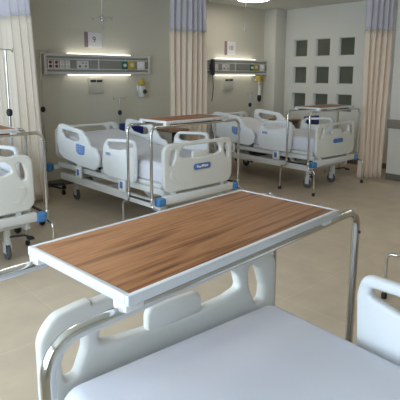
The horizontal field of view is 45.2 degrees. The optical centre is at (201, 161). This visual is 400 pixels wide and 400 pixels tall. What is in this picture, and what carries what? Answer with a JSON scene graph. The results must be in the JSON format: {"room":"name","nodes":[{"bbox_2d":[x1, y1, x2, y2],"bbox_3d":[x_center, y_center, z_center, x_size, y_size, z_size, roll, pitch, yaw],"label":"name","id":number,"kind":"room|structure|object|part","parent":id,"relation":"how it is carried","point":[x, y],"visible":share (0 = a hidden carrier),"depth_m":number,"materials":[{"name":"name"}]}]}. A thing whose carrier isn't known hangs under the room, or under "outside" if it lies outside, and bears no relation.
{"room":"hospital room","nodes":[
{"label":"hospital room","id":0,"kind":"room"},
{"bbox_2d":[0,0,264,180],"bbox_3d":[-1.859,-0.975,6.248,8.885,2.585,0.200,-9,14,-42],"label":"wall","id":1,"kind":"structure","parent":0,"point":[137,27],"depth_m":6.76,"materials":[{"name":"paint"}]},
{"bbox_2d":[84,32,101,47],"bbox_3d":[-1.434,-1.606,6.373,0.255,0.194,0.024,-9,14,-42],"label":"number sign","id":2,"kind":"object","parent":1,"relation":"attached to","point":[91,39],"visible":1,"depth_m":6.36,"materials":[{"name":"white plastic"}]},
{"bbox_2d":[41,53,149,74],"bbox_3d":[-1.351,-1.291,6.438,1.600,0.279,0.126,-9,14,-42],"label":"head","id":3,"kind":"object","parent":1,"relation":"attached to","point":[51,63],"visible":1,"depth_m":6.34},
{"bbox_3d":[-1.541,-1.250,6.235,0.170,0.100,0.011,-9,14,-42],"label":"call plate","id":4,"kind":"part","parent":3,"relation":"part of","materials":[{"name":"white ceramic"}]},
{"bbox_2d":[122,61,126,68],"bbox_3d":[-1.068,-1.324,6.656,0.085,0.110,0.012,-9,14,-42],"label":"outlet","id":5,"kind":"object","parent":3,"relation":"attached to","point":[124,63],"depth_m":6.64,"materials":[{"name":"teal plastic"}]},
{"bbox_2d":[128,61,134,69],"bbox_3d":[-0.982,-1.338,6.734,0.120,0.120,0.012,-9,14,-42],"label":"outlet","id":6,"kind":"object","parent":3,"relation":"attached to","point":[131,64],"depth_m":6.72,"materials":[{"name":"yellow plastic"}]},
{"bbox_2d":[137,62,144,69],"bbox_3d":[-0.862,-1.357,6.842,0.125,0.110,0.012,-9,14,-42],"label":"outlet","id":7,"kind":"object","parent":3,"relation":"attached to","point":[140,65],"depth_m":6.82,"materials":[{"name":"white plastic"}]},
{"bbox_2d":[88,78,103,93],"bbox_3d":[-1.422,-1.018,6.482,0.220,0.210,0.039,-9,14,-42],"label":"wall box","id":8,"kind":"object","parent":1,"relation":"attached to","point":[95,85],"visible":1,"depth_m":6.46,"materials":[{"name":"beige plastic"}]},
{"bbox_2d":[137,78,146,97],"bbox_3d":[-0.859,-1.053,6.915,0.141,0.280,0.156,-2,10,-12],"label":"suction regulator","id":9,"kind":"object","parent":1,"relation":"attached to","point":[141,89],"visible":1,"depth_m":6.87,"materials":[{"name":"white plastic"}]},
{"bbox_2d":[138,86,145,97],"bbox_3d":[-0.862,-1.000,6.916,0.112,0.175,0.112,-9,14,-42],"label":"jar","id":10,"kind":"object","parent":9,"relation":"on","point":[141,89],"depth_m":6.87,"materials":[{"name":"grey"}]},
{"bbox_2d":[49,151,244,185],"bbox_3d":[-1.900,0.287,6.294,8.190,0.085,0.014,-9,14,-42],"label":"baseboard","id":11,"kind":"structure","parent":1,"relation":"attached to","point":[65,182],"depth_m":6.35,"materials":[{"name":"grey"}]},
{"bbox_2d":[223,77,233,89],"bbox_3d":[0.457,-1.315,8.172,0.220,0.210,0.039,-9,14,-42],"label":"wall box","id":12,"kind":"object","parent":1,"relation":"attached to","point":[227,81],"visible":1,"depth_m":8.15,"materials":[{"name":"beige plastic"}]},
{"bbox_2d":[225,41,235,54],"bbox_3d":[0.483,-1.900,8.100,0.250,0.224,0.024,-9,14,-42],"label":"number sign","id":13,"kind":"object","parent":1,"relation":"attached to","point":[230,47],"visible":1,"depth_m":8.09,"materials":[{"name":"white plastic"}]},
{"bbox_2d":[207,58,267,75],"bbox_3d":[0.592,-1.598,8.186,1.600,0.279,0.126,-9,14,-42],"label":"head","id":14,"kind":"object","parent":1,"relation":"attached to","point":[223,66],"visible":0.76,"depth_m":8.20},
{"bbox_2d":[210,59,214,99],"bbox_3d":[0.175,-1.300,7.743,0.060,0.671,0.056,-9,14,-42],"label":"handset","id":15,"kind":"object","parent":14,"relation":"hanging from","point":[212,61],"visible":1,"depth_m":7.69,"materials":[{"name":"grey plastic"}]},
{"bbox_3d":[0.402,-1.558,7.983,0.170,0.100,0.011,-9,14,-42],"label":"call plate","id":16,"kind":"part","parent":14,"relation":"part of","materials":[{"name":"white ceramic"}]},
{"bbox_2d":[255,76,262,101],"bbox_3d":[1.006,-1.295,8.607,0.135,0.460,0.156,-9,14,-42],"label":"meter","id":17,"kind":"object","parent":1,"relation":"attached to","point":[259,79],"visible":1,"depth_m":8.58,"materials":[{"name":"white plastic"}]},
{"bbox_2d":[0,155,399,399],"bbox_3d":[0.706,0.864,3.721,8.885,0.120,7.821,-9,14,-42],"label":"floor","id":18,"kind":"structure","parent":0,"point":[312,271],"depth_m":3.81,"materials":[{"name":"tile"}]},
{"bbox_2d":[0,48,45,232],"bbox_3d":[-1.777,-0.209,4.526,0.520,1.686,0.462,3,10,13],"label":"stand","id":19,"kind":"object","parent":18,"relation":"on","point":[9,112],"visible":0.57,"depth_m":4.43,"materials":[{"name":"silver metal"}]},
{"bbox_3d":[-1.780,-0.731,4.409,0.016,0.572,0.017,3,10,13],"label":"rod","id":20,"kind":"part","parent":19,"relation":"part of","materials":[{"name":"silver metal"}]},
{"bbox_3d":[-1.782,-0.450,4.460,0.056,0.068,0.056,3,10,13],"label":"clamp knob","id":21,"kind":"part","parent":19,"relation":"part of","materials":[{"name":"black plastic"}]},
{"bbox_2d":[0,145,46,259],"bbox_3d":[-2.258,0.257,4.114,1.100,0.913,2.067,-9,14,-42],"label":"hospital bed","id":22,"kind":"object","parent":18,"relation":"on","point":[17,197],"visible":1,"depth_m":3.58,"materials":[{"name":"grey plastic"}]},
{"bbox_3d":[-1.676,0.051,4.112,0.034,0.400,0.568,-9,14,-42],"label":"rail","id":23,"kind":"part","parent":22,"relation":"part of","materials":[{"name":"plastic"}]},
{"bbox_3d":[-2.253,0.078,4.077,0.790,0.282,1.890,-9,14,-42],"label":"mattress","id":24,"kind":"part","parent":22,"relation":"part of","materials":[{"name":"fabric"}]},
{"bbox_3d":[-2.261,0.290,4.123,0.810,0.055,1.920,-9,14,-42],"label":"frame","id":25,"kind":"part","parent":22,"relation":"part of","materials":[{"name":"white metal"}]},
{"bbox_3d":[-2.254,0.417,4.138,0.824,0.080,1.840,-9,14,-42],"label":"frame","id":26,"kind":"part","parent":22,"relation":"part of","materials":[{"name":"white metal"}]},
{"bbox_3d":[-1.587,0.203,3.359,0.852,0.432,0.063,-9,14,-42],"label":"footboard","id":27,"kind":"part","parent":22,"relation":"part of","materials":[{"name":"plastic"}]},
{"bbox_3d":[-1.574,0.290,3.360,0.720,0.120,0.012,-9,14,-42],"label":"embossed panel","id":28,"kind":"part","parent":22,"relation":"part of","materials":[{"name":"plastic"}]},
{"bbox_2d":[0,125,54,244],"bbox_3d":[-1.731,0.300,3.481,1.157,1.057,0.553,-9,14,-42],"label":"table","id":29,"kind":"object","parent":18,"relation":"on","point":[12,131],"visible":0.7,"depth_m":3.69,"materials":[{"name":"silver metal"}]},
{"bbox_3d":[-1.740,-0.204,3.360,0.781,0.021,0.371,-9,14,-42],"label":"edge trim","id":30,"kind":"part","parent":29,"relation":"part of","materials":[{"name":"silver metal"}]},
{"bbox_3d":[-1.178,0.574,3.756,0.020,0.375,0.115,-9,14,-42],"label":"leg","id":31,"kind":"part","parent":29,"relation":"part of","materials":[{"name":"silver metal"}]},
{"bbox_2d":[37,49,65,194],"bbox_3d":[-1.879,-0.464,5.789,0.520,1.741,0.462,8,13,38],"label":"stand","id":32,"kind":"object","parent":18,"relation":"on","point":[43,109],"visible":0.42,"depth_m":5.77,"materials":[{"name":"silver metal"}]},
{"bbox_3d":[-1.892,-0.957,5.683,0.016,0.690,0.017,8,13,38],"label":"rod","id":33,"kind":"part","parent":32,"relation":"part of","materials":[{"name":"silver metal"}]},
{"bbox_3d":[-1.775,0.314,5.866,0.224,0.057,0.032,4,11,19],"label":"leg","id":34,"kind":"part","parent":32,"relation":"part of","materials":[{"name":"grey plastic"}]},
{"bbox_2d":[113,96,125,123],"bbox_3d":[-1.115,-0.319,6.662,0.311,1.151,0.269,8,13,35],"label":"stand","id":35,"kind":"object","parent":18,"relation":"on","point":[119,111],"visible":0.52,"depth_m":6.58,"materials":[{"name":"silver metal"}]},
{"bbox_2d":[119,123,142,133],"bbox_3d":[-0.820,-0.107,6.462,0.402,0.791,0.478,-9,14,-42],"label":"chair","id":36,"kind":"object","parent":18,"relation":"on","point":[139,129],"visible":0.1,"depth_m":6.56,"materials":[{"name":"blue plastic"}]},
{"bbox_2d":[46,119,237,210],"bbox_3d":[-0.703,0.076,5.156,1.100,0.913,2.068,-9,14,-43],"label":"hospital bed","id":37,"kind":"object","parent":18,"relation":"on","point":[180,165],"visible":0.98,"depth_m":4.63,"materials":[{"name":"plastic"}]},
{"bbox_3d":[-1.314,-0.161,5.101,0.034,0.432,0.860,-9,14,-43],"label":"rail","id":38,"kind":"part","parent":37,"relation":"part of","materials":[{"name":"plastic"}]},
{"bbox_3d":[-1.268,-0.118,5.032,0.006,0.113,0.176,-9,14,-43],"label":"control panel","id":39,"kind":"part","parent":37,"relation":"part of","materials":[{"name":"blue plastic"}]},
{"bbox_3d":[-1.366,-0.263,5.805,0.852,0.385,0.040,-9,14,-43],"label":"headboard","id":40,"kind":"part","parent":37,"relation":"part of","materials":[{"name":"plastic"}]},
{"bbox_3d":[-1.041,0.106,5.523,0.542,0.155,0.193,-9,14,-43],"label":"lift arm","id":41,"kind":"part","parent":37,"relation":"part of","materials":[{"name":"white metal"}]},
{"bbox_3d":[-0.778,-0.025,4.551,0.034,0.400,0.568,-9,14,-43],"label":"rail","id":42,"kind":"part","parent":37,"relation":"part of","materials":[{"name":"plastic"}]},
{"bbox_3d":[-0.698,-0.104,5.119,0.790,0.282,1.890,-9,14,-43],"label":"mattress","id":43,"kind":"part","parent":37,"relation":"part of","materials":[{"name":"fabric"}]},
{"bbox_3d":[-0.706,0.108,5.165,0.810,0.055,1.920,-9,14,-43],"label":"frame","id":44,"kind":"part","parent":37,"relation":"part of","materials":[{"name":"white metal"}]},
{"bbox_3d":[-0.700,0.235,5.180,0.824,0.080,1.840,-9,14,-43],"label":"frame","id":45,"kind":"part","parent":37,"relation":"part of","materials":[{"name":"white metal"}]},
{"bbox_3d":[-0.659,-0.269,5.714,0.034,0.432,0.860,-9,14,-43],"label":"rail","id":46,"kind":"part","parent":37,"relation":"part of","materials":[{"name":"plastic"}]},
{"bbox_3d":[-0.366,0.235,4.824,0.542,0.155,0.193,-9,14,-43],"label":"lift arm","id":47,"kind":"part","parent":37,"relation":"part of","materials":[{"name":"white metal"}]},
{"bbox_3d":[-0.122,-0.133,5.164,0.034,0.400,0.568,-9,14,-43],"label":"rail","id":48,"kind":"part","parent":37,"relation":"part of","materials":[{"name":"plastic"}]},
{"bbox_3d":[-0.018,0.019,4.413,0.852,0.432,0.063,-9,14,-43],"label":"footboard","id":49,"kind":"part","parent":37,"relation":"part of","materials":[{"name":"plastic"}]},
{"bbox_3d":[-0.005,0.106,4.415,0.720,0.120,0.012,-9,14,-43],"label":"embossed panel","id":50,"kind":"part","parent":37,"relation":"part of","materials":[{"name":"plastic"}]},
{"bbox_3d":[-0.014,-0.070,4.393,0.204,0.075,0.030,-9,14,-43],"label":"grip plate","id":51,"kind":"part","parent":37,"relation":"part of","materials":[{"name":"plastic"}]},
{"bbox_2d":[156,127,188,143],"bbox_3d":[-0.413,-0.082,6.542,0.314,0.730,0.440,-9,14,-42],"label":"base cabinet","id":52,"kind":"object","parent":18,"relation":"on","point":[168,134],"visible":0.08,"depth_m":6.39,"materials":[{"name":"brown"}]},
{"bbox_2d":[0,189,360,399],"bbox_3d":[0.009,0.684,1.384,0.553,1.057,1.157,10,14,42],"label":"table","id":53,"kind":"object","parent":18,"relation":"on","point":[140,263],"visible":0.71,"depth_m":1.11,"materials":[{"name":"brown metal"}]},
{"bbox_3d":[0.003,0.180,1.262,0.371,0.021,0.781,10,14,42],"label":"edge trim","id":54,"kind":"part","parent":53,"relation":"part of","materials":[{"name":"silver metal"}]},
{"bbox_2d":[122,114,244,220],"bbox_3d":[-0.143,0.109,4.577,0.553,1.057,1.157,10,14,44],"label":"table","id":55,"kind":"object","parent":18,"relation":"on","point":[166,121],"visible":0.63,"depth_m":4.30,"materials":[{"name":"silver metal"}]},
{"bbox_3d":[-0.688,0.462,4.389,0.115,0.375,0.020,10,14,44],"label":"leg","id":56,"kind":"part","parent":55,"relation":"part of","materials":[{"name":"silver metal"}]},
{"bbox_3d":[-0.150,-0.396,4.455,0.371,0.021,0.781,10,14,44],"label":"edge trim","id":57,"kind":"part","parent":55,"relation":"part of","materials":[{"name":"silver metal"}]},
{"bbox_2d":[35,253,399,399],"bbox_3d":[0.544,0.872,0.759,1.100,0.913,2.067,-8,13,-39],"label":"hospital bed","id":58,"kind":"object","parent":18,"relation":"on","point":[233,344],"visible":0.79,"depth_m":1.33,"materials":[{"name":"grey plastic"}]},
{"bbox_3d":[-0.084,0.546,1.483,0.852,0.432,0.063,-8,13,-39],"label":"footboard","id":59,"kind":"part","parent":58,"relation":"part of","materials":[{"name":"plastic"}]},
{"bbox_3d":[-0.087,0.456,1.471,0.204,0.075,0.030,-8,13,-39],"label":"grip plate","id":60,"kind":"part","parent":58,"relation":"part of","materials":[{"name":"plastic"}]},
{"bbox_3d":[0.541,0.691,0.732,0.790,0.282,1.890,-8,13,-39],"label":"mattress","id":61,"kind":"part","parent":58,"relation":"part of","materials":[{"name":"fabric"}]},
{"bbox_3d":[0.663,0.569,1.284,0.034,0.400,0.568,-8,13,-39],"label":"rail","id":62,"kind":"part","parent":58,"relation":"part of","materials":[{"name":"plastic"}]},
{"bbox_2d":[235,92,260,162],"bbox_3d":[0.825,-0.589,8.173,0.520,1.161,0.462,6,12,30],"label":"stand","id":63,"kind":"object","parent":18,"relation":"on","point":[250,103],"visible":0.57,"depth_m":8.09,"materials":[{"name":"silver metal"}]},
{"bbox_2d":[208,109,357,187],"bbox_3d":[1.057,-0.234,6.912,1.100,0.913,2.067,-9,14,-41],"label":"hospital bed","id":64,"kind":"object","parent":18,"relation":"on","point":[260,136],"visible":0.91,"depth_m":6.38,"materials":[{"name":"grey plastic"}]},
{"bbox_3d":[0.420,-0.577,7.584,0.852,0.385,0.040,-9,14,-41],"label":"headboard","id":65,"kind":"part","parent":64,"relation":"part of","materials":[{"name":"plastic"}]},
{"bbox_3d":[0.446,-0.474,6.879,0.034,0.432,0.860,-9,14,-41],"label":"rail","id":66,"kind":"part","parent":64,"relation":"part of","materials":[{"name":"plastic"}]},
{"bbox_3d":[0.490,-0.431,6.808,0.006,0.113,0.176,-9,14,-41],"label":"control panel","id":67,"kind":"part","parent":64,"relation":"part of","materials":[{"name":"blue plastic"}]},
{"bbox_3d":[1.062,-0.413,6.875,0.790,0.282,1.890,-9,14,-41],"label":"mattress","id":68,"kind":"part","parent":64,"relation":"part of","materials":[{"name":"fabric"}]},
{"bbox_3d":[1.124,-0.578,7.468,0.034,0.432,0.860,-9,14,-41],"label":"rail","id":69,"kind":"part","parent":64,"relation":"part of","materials":[{"name":"plastic"}]},
{"bbox_3d":[0.962,-0.335,6.310,0.034,0.400,0.568,-9,14,-41],"label":"rail","id":70,"kind":"part","parent":64,"relation":"part of","materials":[{"name":"plastic"}]},
{"bbox_3d":[1.055,-0.201,6.921,0.810,0.055,1.920,-9,14,-41],"label":"frame","id":71,"kind":"part","parent":64,"relation":"part of","materials":[{"name":"white metal"}]},
{"bbox_3d":[1.061,-0.074,6.936,0.824,0.080,1.840,-9,14,-41],"label":"frame","id":72,"kind":"part","parent":64,"relation":"part of","materials":[{"name":"white metal"}]},
{"bbox_3d":[1.381,-0.073,6.568,0.542,0.155,0.193,-9,14,-41],"label":"lift arm","id":73,"kind":"part","parent":64,"relation":"part of","materials":[{"name":"white metal"}]},
{"bbox_3d":[1.640,-0.439,6.900,0.034,0.400,0.568,-9,14,-41],"label":"rail","id":74,"kind":"part","parent":64,"relation":"part of","materials":[{"name":"plastic"}]},
{"bbox_3d":[1.716,-0.286,6.145,0.852,0.432,0.063,-9,14,-41],"label":"footboard","id":75,"kind":"part","parent":64,"relation":"part of","materials":[{"name":"plastic"}]},
{"bbox_3d":[1.728,-0.199,6.147,0.720,0.120,0.012,-9,14,-41],"label":"embossed panel","id":76,"kind":"part","parent":64,"relation":"part of","materials":[{"name":"plastic"}]},
{"bbox_3d":[1.720,-0.376,6.125,0.204,0.075,0.030,-9,14,-41],"label":"grip plate","id":77,"kind":"part","parent":64,"relation":"part of","materials":[{"name":"plastic"}]},
{"bbox_2d":[268,118,299,160],"bbox_3d":[1.377,-0.336,7.992,0.314,0.730,0.440,-9,14,-42],"label":"base cabinet","id":78,"kind":"object","parent":18,"relation":"on","point":[295,122],"visible":0.16,"depth_m":7.91,"materials":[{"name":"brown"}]},
{"bbox_2d":[278,104,362,196],"bbox_3d":[1.596,-0.193,6.286,1.157,1.057,0.553,-9,14,-41],"label":"table","id":79,"kind":"object","parent":18,"relation":"on","point":[319,108],"visible":0.8,"depth_m":6.04,"materials":[{"name":"silver metal"}]},
{"bbox_3d":[1.038,0.155,6.126,0.020,0.375,0.115,-9,14,-41],"label":"leg","id":80,"kind":"part","parent":79,"relation":"part of","materials":[{"name":"silver metal"}]},
{"bbox_3d":[1.320,0.211,5.820,0.020,0.375,0.115,-9,14,-41],"label":"leg","id":81,"kind":"part","parent":79,"relation":"part of","materials":[{"name":"silver metal"}]},
{"bbox_3d":[1.587,-0.697,6.165,0.781,0.021,0.371,-9,14,-41],"label":"edge trim","id":82,"kind":"part","parent":79,"relation":"part of","materials":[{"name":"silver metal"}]},
{"bbox_3d":[2.150,0.082,6.558,0.020,0.375,0.115,-9,14,-41],"label":"leg","id":83,"kind":"part","parent":79,"relation":"part of","materials":[{"name":"silver metal"}]},
{"bbox_2d":[304,115,339,172],"bbox_3d":[1.833,-0.271,7.353,0.402,0.816,0.478,-9,14,-42],"label":"chair","id":84,"kind":"object","parent":18,"relation":"on","point":[316,122],"visible":0.23,"depth_m":7.41,"materials":[{"name":"blue plastic"}]},
{"bbox_3d":[1.699,-0.564,7.451,0.380,0.275,0.040,-9,14,-42],"label":"backrest","id":85,"kind":"part","parent":84,"relation":"part of","materials":[{"name":"blue fabric"}]},
{"bbox_2d":[381,253,399,298],"bbox_3d":[1.789,0.353,3.259,1.157,1.057,0.553,-9,14,-42],"label":"table","id":86,"kind":"object","parent":18,"relation":"on","point":[383,294],"visible":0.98,"depth_m":3.12,"materials":[{"name":"silver metal"}]},
{"bbox_2d":[262,9,286,119],"bbox_3d":[1.320,-1.423,8.801,0.295,2.585,0.261,-9,14,-42],"label":"wall column","id":87,"kind":"structure","parent":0,"point":[275,19],"depth_m":8.63,"materials":[{"name":"paint"}]},
{"bbox_2d":[206,0,366,9],"bbox_3d":[0.716,-1.798,3.242,8.885,0.120,7.821,-9,14,-42],"label":"ceiling","id":88,"kind":"structure","parent":0,"point":[273,4],"depth_m":7.80,"materials":[{"name":"paint"}]},
{"bbox_2d":[91,0,112,28],"bbox_3d":[-1.163,-1.858,5.602,0.194,0.612,0.194,-8,13,-37],"label":"hanger","id":89,"kind":"object","parent":88,"relation":"hanging from","point":[102,17],"visible":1,"depth_m":5.62,"materials":[{"name":"silver metal"}]},
{"bbox_2d":[245,0,246,30],"bbox_3d":[0.657,-2.204,7.229,0.080,0.495,0.080,-9,14,-42],"label":"hanger","id":90,"kind":"object","parent":88,"relation":"hanging from","point":[245,0],"visible":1,"depth_m":7.23,"materials":[{"name":"silver metal"}]},
{"bbox_2d":[236,0,270,2],"bbox_3d":[0.785,-2.446,7.263,0.570,0.030,0.570,-9,14,-42],"label":"recessed light","id":91,"kind":"object","parent":88,"relation":"in","point":[247,1],"visible":0.96,"depth_m":7.40,"materials":[{"name":"white plastic"}]},
{"bbox_2d":[238,0,268,1],"bbox_3d":[0.785,-2.440,7.264,0.524,0.018,0.524,-9,14,-42],"label":"diffuser","id":92,"kind":"object","parent":91,"relation":"attached to","point":[238,0],"depth_m":7.31,"materials":[{"name":"white plastic"}]},
{"bbox_3d":[1.988,-2.153,5.691,1.836,0.040,0.492,-9,14,-42],"label":"rail","id":93,"kind":"object","parent":88,"relation":"attached to","visible":0},
{"bbox_2d":[356,0,394,177],"bbox_3d":[2.376,-1.002,6.557,0.416,2.500,0.129,-2,10,-11],"label":"privacy curtain","id":94,"kind":"object","parent":93,"relation":"hanging from","point":[378,36],"visible":1,"depth_m":6.55,"materials":[{"name":"beige fabric"}]},
{"bbox_2d":[283,0,397,162],"bbox_3d":[2.290,-1.288,8.075,0.140,2.585,2.661,-9,14,-42],"label":"wall","id":95,"kind":"structure","parent":0,"point":[334,22],"depth_m":8.05,"materials":[{"name":"paint"}]},
{"bbox_2d":[293,93,304,108],"bbox_3d":[1.790,-1.087,8.677,0.035,0.296,0.296,-9,14,-42],"label":"window","id":96,"kind":"structure","parent":95,"relation":"in","point":[299,98],"depth_m":8.70,"materials":[{"name":"grey glass"}]},
{"bbox_2d":[294,67,305,82],"bbox_3d":[1.792,-1.539,8.595,0.035,0.296,0.296,-9,14,-42],"label":"window","id":97,"kind":"structure","parent":95,"relation":"in","point":[300,72],"depth_m":8.62,"materials":[{"name":"grey glass"}]},
{"bbox_2d":[295,39,307,56],"bbox_3d":[1.793,-1.996,8.513,0.035,0.296,0.296,-9,14,-42],"label":"window","id":98,"kind":"structure","parent":95,"relation":"in","point":[301,45],"depth_m":8.53,"materials":[{"name":"grey glass"}]},
{"bbox_2d":[314,93,327,109],"bbox_3d":[2.096,-1.026,8.347,0.035,0.296,0.296,-9,14,-42],"label":"window","id":99,"kind":"structure","parent":95,"relation":"in","point":[320,99],"depth_m":8.36,"materials":[{"name":"grey glass"}]},
{"bbox_2d":[315,66,328,83],"bbox_3d":[2.098,-1.478,8.265,0.035,0.296,0.296,-9,14,-42],"label":"window","id":100,"kind":"structure","parent":95,"relation":"in","point":[322,72],"depth_m":8.28,"materials":[{"name":"grey glass"}]},
{"bbox_2d":[317,38,329,55],"bbox_3d":[2.100,-1.936,8.183,0.035,0.296,0.296,-9,14,-42],"label":"window","id":101,"kind":"structure","parent":95,"relation":"in","point":[323,45],"depth_m":8.20,"materials":[{"name":"grey glass"}]},
{"bbox_2d":[337,94,351,112],"bbox_3d":[2.403,-0.966,8.017,0.035,0.296,0.296,-9,14,-42],"label":"window","id":102,"kind":"structure","parent":95,"relation":"in","point":[343,99],"depth_m":8.02,"materials":[{"name":"grey glass"}]},
{"bbox_2d":[338,66,352,83],"bbox_3d":[2.405,-1.418,7.935,0.035,0.296,0.296,-9,14,-42],"label":"window","id":103,"kind":"structure","parent":95,"relation":"in","point":[345,72],"depth_m":7.95,"materials":[{"name":"grey glass"}]},
{"bbox_2d":[340,37,354,55],"bbox_3d":[2.406,-1.875,7.853,0.035,0.296,0.296,-9,14,-42],"label":"window","id":104,"kind":"structure","parent":95,"relation":"in","point":[347,45],"depth_m":7.87,"materials":[{"name":"grey glass"}]},
{"bbox_2d":[334,156,385,168],"bbox_3d":[2.316,-0.032,8.150,0.014,0.085,2.400,-9,14,-42],"label":"baseboard","id":105,"kind":"structure","parent":95,"relation":"attached to","point":[356,160],"depth_m":7.91,"materials":[{"name":"grey"}]},
{"bbox_2d":[386,0,399,174],"bbox_3d":[4.618,-0.742,5.090,0.915,2.585,4.960,-9,14,-42],"label":"wall","id":106,"kind":"structure","parent":0,"point":[393,151],"depth_m":6.60,"materials":[{"name":"paint"}]},
{"bbox_2d":[385,173,399,181],"bbox_3d":[4.203,0.526,5.075,0.015,0.090,4.760,-9,14,-42],"label":"baseboard","id":107,"kind":"structure","parent":106,"relation":"attached to","point":[388,176],"depth_m":6.71,"materials":[{"name":"grey"}]},
{"bbox_2d":[387,119,399,128],"bbox_3d":[4.150,-0.210,4.959,0.075,0.120,4.660,-9,14,-42],"label":"handrail","id":108,"kind":"object","parent":106,"relation":"attached to","point":[395,124],"visible":1,"depth_m":6.56,"materials":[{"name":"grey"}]},
{"bbox_3d":[-1.404,-1.914,4.294,0.036,0.040,2.876,-9,14,-42],"label":"rail","id":109,"kind":"object","parent":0,"visible":0},
{"bbox_2d":[0,0,49,200],"bbox_3d":[-2.071,-0.803,5.303,0.740,2.480,0.181,6,12,29],"label":"privacy curtain","id":110,"kind":"object","parent":109,"relation":"hanging from","point":[16,31],"visible":0.71,"depth_m":5.21,"materials":[{"name":"beige fabric"}]},
{"bbox_3d":[0.575,-2.170,5.754,0.836,0.040,2.395,-9,14,-42],"label":"rail","id":111,"kind":"object","parent":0,"visible":0},
{"bbox_2d":[169,0,206,140],"bbox_3d":[-0.176,-1.074,6.849,0.629,2.480,0.086,-5,12,-28],"label":"privacy curtain","id":112,"kind":"object","parent":111,"relation":"hanging from","point":[187,18],"visible":0.7,"depth_m":6.77,"materials":[{"name":"beige fabric"}]}
]}

